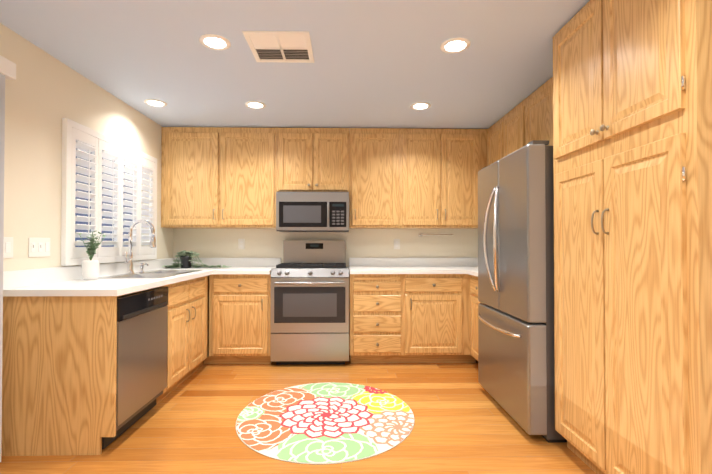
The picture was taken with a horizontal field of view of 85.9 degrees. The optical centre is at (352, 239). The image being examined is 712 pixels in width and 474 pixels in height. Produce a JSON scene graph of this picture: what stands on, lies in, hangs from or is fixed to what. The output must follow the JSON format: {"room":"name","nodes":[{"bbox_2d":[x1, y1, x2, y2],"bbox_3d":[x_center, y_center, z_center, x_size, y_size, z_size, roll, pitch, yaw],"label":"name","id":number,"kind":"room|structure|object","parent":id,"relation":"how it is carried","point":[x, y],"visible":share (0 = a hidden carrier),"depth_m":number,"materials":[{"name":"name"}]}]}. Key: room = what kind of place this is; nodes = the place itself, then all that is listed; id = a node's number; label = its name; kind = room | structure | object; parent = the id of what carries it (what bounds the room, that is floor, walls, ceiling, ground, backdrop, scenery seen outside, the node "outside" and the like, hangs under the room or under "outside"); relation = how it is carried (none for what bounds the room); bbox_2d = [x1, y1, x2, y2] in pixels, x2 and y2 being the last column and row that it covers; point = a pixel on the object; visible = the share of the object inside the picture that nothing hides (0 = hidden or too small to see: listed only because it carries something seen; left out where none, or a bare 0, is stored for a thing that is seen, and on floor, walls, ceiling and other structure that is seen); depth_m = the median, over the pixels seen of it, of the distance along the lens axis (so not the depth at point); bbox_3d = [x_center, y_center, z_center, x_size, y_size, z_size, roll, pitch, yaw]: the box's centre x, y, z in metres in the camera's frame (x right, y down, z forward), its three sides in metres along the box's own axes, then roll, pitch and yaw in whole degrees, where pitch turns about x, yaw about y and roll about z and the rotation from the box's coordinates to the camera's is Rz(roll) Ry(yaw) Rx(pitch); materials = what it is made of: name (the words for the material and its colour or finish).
{"room":"kitchen","nodes":[
{"label":"kitchen","id":0,"kind":"room"},
{"bbox_2d":[0,23,173,270],"bbox_3d":[-2.011,-0.013,0.969,0.100,2.440,6.700,0,-1,-1],"label":"wall","id":1,"kind":"structure","parent":0,"point":[45,93],"depth_m":2.47,"materials":[{"name":"beige paint"}]},
{"bbox_2d":[0,73,4,461],"bbox_3d":[-1.899,0.145,1.647,0.070,2.070,0.799,0,-1,-1],"label":"vertical blinds","id":2,"kind":"object","parent":1,"relation":"attached to","point":[2,111],"visible":1,"depth_m":2.04,"materials":[{"name":"white plastic"}]},
{"bbox_2d":[0,55,15,79],"bbox_3d":[-1.913,-0.952,1.087,0.098,0.090,2.110,0,-1,-1],"label":"blind valance","id":3,"kind":"object","parent":1,"relation":"attached to","point":[7,68],"visible":1,"depth_m":2.09,"materials":[{"name":"white paint"}]},
{"bbox_2d":[3,237,12,257],"bbox_3d":[-1.979,0.046,2.192,0.009,0.120,0.075,0,-1,-1],"label":"switch plate","id":4,"kind":"object","parent":1,"relation":"attached to","point":[8,248],"visible":0.77,"depth_m":2.19,"materials":[{"name":"white plastic"}]},
{"bbox_2d":[28,238,49,256],"bbox_3d":[-1.980,0.048,2.424,0.016,0.120,0.170,0,-1,-1],"label":"switch plate","id":5,"kind":"object","parent":1,"relation":"attached to","point":[38,247],"visible":1,"depth_m":2.41,"materials":[{"name":"white plastic"}]},
{"bbox_2d":[61,118,156,265],"bbox_3d":[-1.978,-0.320,3.244,0.073,1.019,1.260,0,-1,-1],"label":"window shutters","id":6,"kind":"object","parent":1,"relation":"attached to","point":[99,146],"visible":0.96,"depth_m":3.03,"materials":[{"name":"white wood"}]},
{"bbox_2d":[0,0,589,128],"bbox_3d":[-0.077,-1.248,1.020,3.970,0.030,6.900,0,-1,-1],"label":"ceiling","id":7,"kind":"structure","parent":0,"point":[382,63],"depth_m":2.55,"materials":[{"name":"white paint"}]},
{"bbox_2d":[144,99,166,106],"bbox_3d":[-1.737,-1.201,3.368,0.183,0.009,0.183,0,-1,-1],"label":"recessed light","id":8,"kind":"object","parent":7,"relation":"in","point":[155,102],"visible":1,"depth_m":3.35,"materials":[{"name":"white paint"}]},
{"bbox_2d":[199,34,230,49],"bbox_3d":[-0.847,-1.212,2.355,0.183,0.009,0.183,0,-1,-1],"label":"recessed light","id":9,"kind":"object","parent":7,"relation":"in","point":[214,42],"visible":1,"depth_m":2.35,"materials":[{"name":"white glass"}]},
{"bbox_2d":[245,101,265,108],"bbox_3d":[-0.868,-1.200,3.415,0.183,0.009,0.183,0,-1,-1],"label":"recessed light","id":10,"kind":"object","parent":7,"relation":"in","point":[255,104],"visible":1,"depth_m":3.39,"materials":[{"name":"white glass"}]},
{"bbox_2d":[242,31,313,62],"bbox_3d":[-0.454,-1.208,2.418,0.390,0.016,0.370,0,-1,-1],"label":"ceiling vent","id":11,"kind":"object","parent":7,"relation":"in","point":[283,46],"visible":1,"depth_m":2.39,"materials":[{"name":"white metal"}]},
{"bbox_2d":[410,102,430,109],"bbox_3d":[0.612,-1.200,3.443,0.183,0.009,0.183,0,-1,-1],"label":"recessed light","id":12,"kind":"object","parent":7,"relation":"in","point":[420,105],"visible":1,"depth_m":3.43,"materials":[{"name":"white glass"}]},
{"bbox_2d":[440,37,470,52],"bbox_3d":[0.642,-1.212,2.393,0.183,0.009,0.183,0,-1,-1],"label":"recessed light","id":13,"kind":"object","parent":7,"relation":"in","point":[456,45],"visible":1,"depth_m":2.38,"materials":[{"name":"white paint"}]},
{"bbox_2d":[0,350,595,473],"bbox_3d":[-0.077,1.237,0.992,3.970,0.060,6.900,0,-1,-1],"label":"floor","id":14,"kind":"structure","parent":0,"point":[465,422],"depth_m":2.39,"materials":[{"name":"brown wood"}]},
{"bbox_2d":[1,296,116,455],"bbox_3d":[-1.689,0.783,3.241,0.628,0.900,2.148,0,-1,-1],"label":"base cabinet","id":15,"kind":"object","parent":14,"relation":"on","point":[59,360],"depth_m":2.17,"materials":[{"name":"brown wood"}]},
{"bbox_2d":[3,258,218,295],"bbox_3d":[-1.659,0.328,3.232,0.690,0.270,2.178,0,-1,-1],"label":"countertop","id":16,"kind":"structure","parent":15,"relation":"on","point":[113,279],"depth_m":2.54,"materials":[{"name":"stone"}]},
{"bbox_2d":[78,231,104,279],"bbox_3d":[-1.850,0.111,2.741,0.172,0.347,0.163,0,-1,-1],"label":"potted plant","id":17,"kind":"object","parent":16,"relation":"on","point":[90,269],"visible":1,"depth_m":2.70,"materials":[{"name":"white"}]},
{"bbox_2d":[125,219,156,273],"bbox_3d":[-1.783,0.058,3.199,0.250,0.459,0.116,0,-1,-1],"label":"faucet","id":18,"kind":"object","parent":16,"relation":"on","point":[130,266],"visible":1,"depth_m":3.21,"materials":[{"name":"silver metal"}]},
{"bbox_2d":[139,263,147,271],"bbox_3d":[-1.853,0.248,3.390,0.083,0.083,0.044,0,-1,-1],"label":"soap dispenser","id":19,"kind":"object","parent":16,"relation":"on","point":[141,265],"visible":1,"depth_m":3.38,"materials":[{"name":"silver metal"}]},
{"bbox_2d":[162,250,231,267],"bbox_3d":[-1.622,0.206,4.058,0.713,0.186,0.294,0,-1,-1],"label":"potted plant","id":20,"kind":"object","parent":16,"relation":"on","point":[185,260],"visible":1,"depth_m":4.00,"materials":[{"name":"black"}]},
{"bbox_2d":[102,287,167,449],"bbox_3d":[-1.641,0.783,2.494,0.600,0.882,0.606,0,-1,-1],"label":"dishwasher","id":21,"kind":"object","parent":14,"relation":"on","point":[142,335],"visible":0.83,"depth_m":2.43,"materials":[{"name":"grey metal"}]},
{"bbox_2d":[117,274,271,403],"bbox_3d":[-1.095,0.783,3.252,0.600,0.900,2.148,0,-1,-1],"label":"base cabinet","id":22,"kind":"object","parent":14,"relation":"on","point":[214,318],"depth_m":3.72,"materials":[{"name":"brown wood"}]},
{"bbox_2d":[219,258,280,273],"bbox_3d":[-1.068,0.270,4.015,0.519,0.138,0.637,0,-1,-1],"label":"countertop","id":23,"kind":"structure","parent":22,"relation":"on","point":[239,265],"depth_m":4.31,"materials":[{"name":"stone"}]},
{"bbox_2d":[271,240,348,364],"bbox_3d":[-0.421,0.624,3.983,0.760,1.235,0.679,0,-1,-1],"label":"stove","id":24,"kind":"object","parent":14,"relation":"on","point":[309,301],"visible":1,"depth_m":3.71,"materials":[{"name":"grey metal"}]},
{"bbox_2d":[235,382,414,463],"bbox_3d":[-0.184,1.222,2.680,1.220,0.008,1.220,0,-1,-1],"label":"rug","id":25,"kind":"object","parent":14,"relation":"on","point":[325,423],"visible":1,"depth_m":2.53,"materials":[{"name":"multicoloured fabric"}]},
{"bbox_2d":[349,272,404,362],"bbox_3d":[0.228,0.792,4.047,0.525,0.900,0.608,0,-1,-1],"label":"base cabinet","id":26,"kind":"object","parent":14,"relation":"on","point":[376,301],"depth_m":3.75,"materials":[{"name":"brown wood"}]},
{"bbox_2d":[405,274,468,362],"bbox_3d":[0.825,0.792,4.059,0.670,0.900,0.608,0,-1,-1],"label":"base cabinet","id":27,"kind":"object","parent":14,"relation":"on","point":[436,305],"depth_m":3.76,"materials":[{"name":"brown wood"}]},
{"bbox_2d":[349,258,462,273],"bbox_3d":[0.857,0.271,4.046,1.784,0.138,0.648,0,-1,-1],"label":"countertop","id":28,"kind":"structure","parent":27,"relation":"on","point":[356,265],"depth_m":4.34,"materials":[{"name":"stone"}]},
{"bbox_2d":[469,275,480,362],"bbox_3d":[1.455,0.786,3.496,0.608,0.900,0.578,0,-1,-1],"label":"base cabinet","id":29,"kind":"object","parent":14,"relation":"on","point":[473,280],"depth_m":3.64,"materials":[{"name":"brown wood"}]},
{"bbox_2d":[463,258,477,276],"bbox_3d":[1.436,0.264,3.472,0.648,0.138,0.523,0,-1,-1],"label":"countertop","id":30,"kind":"structure","parent":29,"relation":"on","point":[470,265],"depth_m":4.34,"materials":[{"name":"stone"}]},
{"bbox_2d":[478,140,566,442],"bbox_3d":[1.362,0.316,2.730,0.797,1.822,0.870,0,-1,-1],"label":"refrigerator","id":31,"kind":"object","parent":14,"relation":"on","point":[516,369],"visible":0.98,"depth_m":2.40,"materials":[{"name":"grey metal"}]},
{"bbox_2d":[553,0,711,473],"bbox_3d":[1.470,0.001,1.810,0.642,2.430,0.930,0,-1,-1],"label":"pantry cabinet","id":32,"kind":"object","parent":14,"relation":"on","point":[632,134],"visible":1,"depth_m":1.61,"materials":[{"name":"brown wood"}]},
{"bbox_2d":[173,229,477,266],"bbox_3d":[-0.142,0.026,4.405,3.970,2.440,0.100,0,-1,-1],"label":"wall","id":33,"kind":"structure","parent":0,"point":[268,243],"depth_m":4.36,"materials":[{"name":"beige paint"}]},
{"bbox_2d":[161,127,276,228],"bbox_3d":[-1.416,-0.657,4.177,1.208,1.060,0.318,0,-1,-1],"label":"upper cabinet","id":34,"kind":"object","parent":33,"relation":"attached to","point":[240,177],"depth_m":4.02,"materials":[{"name":"brown wood"}]},
{"bbox_2d":[238,239,244,248],"bbox_3d":[-1.260,0.050,4.328,0.072,0.120,0.009,0,-1,-1],"label":"electrical outlet","id":35,"kind":"object","parent":33,"relation":"attached to","point":[241,243],"visible":1,"depth_m":4.33,"materials":[{"name":"white plastic"}]},
{"bbox_2d":[277,128,348,191],"bbox_3d":[-0.425,-0.844,4.198,0.771,0.685,0.318,0,-1,-1],"label":"upper cabinet","id":36,"kind":"object","parent":33,"relation":"attached to","point":[308,159],"depth_m":4.04,"materials":[{"name":"brown wood"}]},
{"bbox_2d":[276,192,348,231],"bbox_3d":[-0.419,-0.291,4.128,0.751,0.408,0.444,0,-1,-1],"label":"over-the-range microwave","id":37,"kind":"object","parent":36,"relation":"attached to","point":[312,211],"visible":1,"depth_m":3.95,"materials":[{"name":"grey metal"}]},
{"bbox_2d":[349,128,396,228],"bbox_3d":[0.230,-0.656,4.209,0.535,1.060,0.318,0,-1,-1],"label":"upper cabinet","id":38,"kind":"object","parent":33,"relation":"attached to","point":[372,151],"depth_m":4.05,"materials":[{"name":"brown wood"}]},
{"bbox_2d":[394,239,399,248],"bbox_3d":[0.504,0.050,4.362,0.072,0.120,0.009,0,-1,-1],"label":"electrical outlet","id":39,"kind":"object","parent":33,"relation":"attached to","point":[396,243],"visible":1,"depth_m":4.36,"materials":[{"name":"white plastic"}]},
{"bbox_2d":[418,232,452,236],"bbox_3d":[0.938,-0.055,4.337,0.382,0.056,0.077,0,-1,-1],"label":"towel rail","id":40,"kind":"object","parent":33,"relation":"attached to","point":[420,234],"visible":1,"depth_m":4.31,"materials":[{"name":"silver metal"}]},
{"bbox_2d":[397,99,524,228],"bbox_3d":[1.130,-0.661,3.801,1.246,1.060,1.168,0,-1,-1],"label":"upper cabinet","id":41,"kind":"object","parent":33,"relation":"attached to","point":[437,169],"depth_m":4.06,"materials":[{"name":"brown wood"}]},
{"bbox_2d":[525,77,552,145],"bbox_3d":[1.614,-0.908,2.763,0.318,0.590,0.928,0,-1,-1],"label":"upper cabinet","id":42,"kind":"object","parent":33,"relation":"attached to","point":[539,104],"depth_m":2.96,"materials":[{"name":"brown wood"}]},
{"label":"outside","id":43,"kind":"structure","parent":0,"visible":0},
{"bbox_2d":[75,141,132,246],"bbox_3d":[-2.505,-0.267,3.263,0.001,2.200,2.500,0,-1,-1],"label":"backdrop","id":44,"kind":"structure","parent":43,"point":[105,239],"depth_m":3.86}
]}

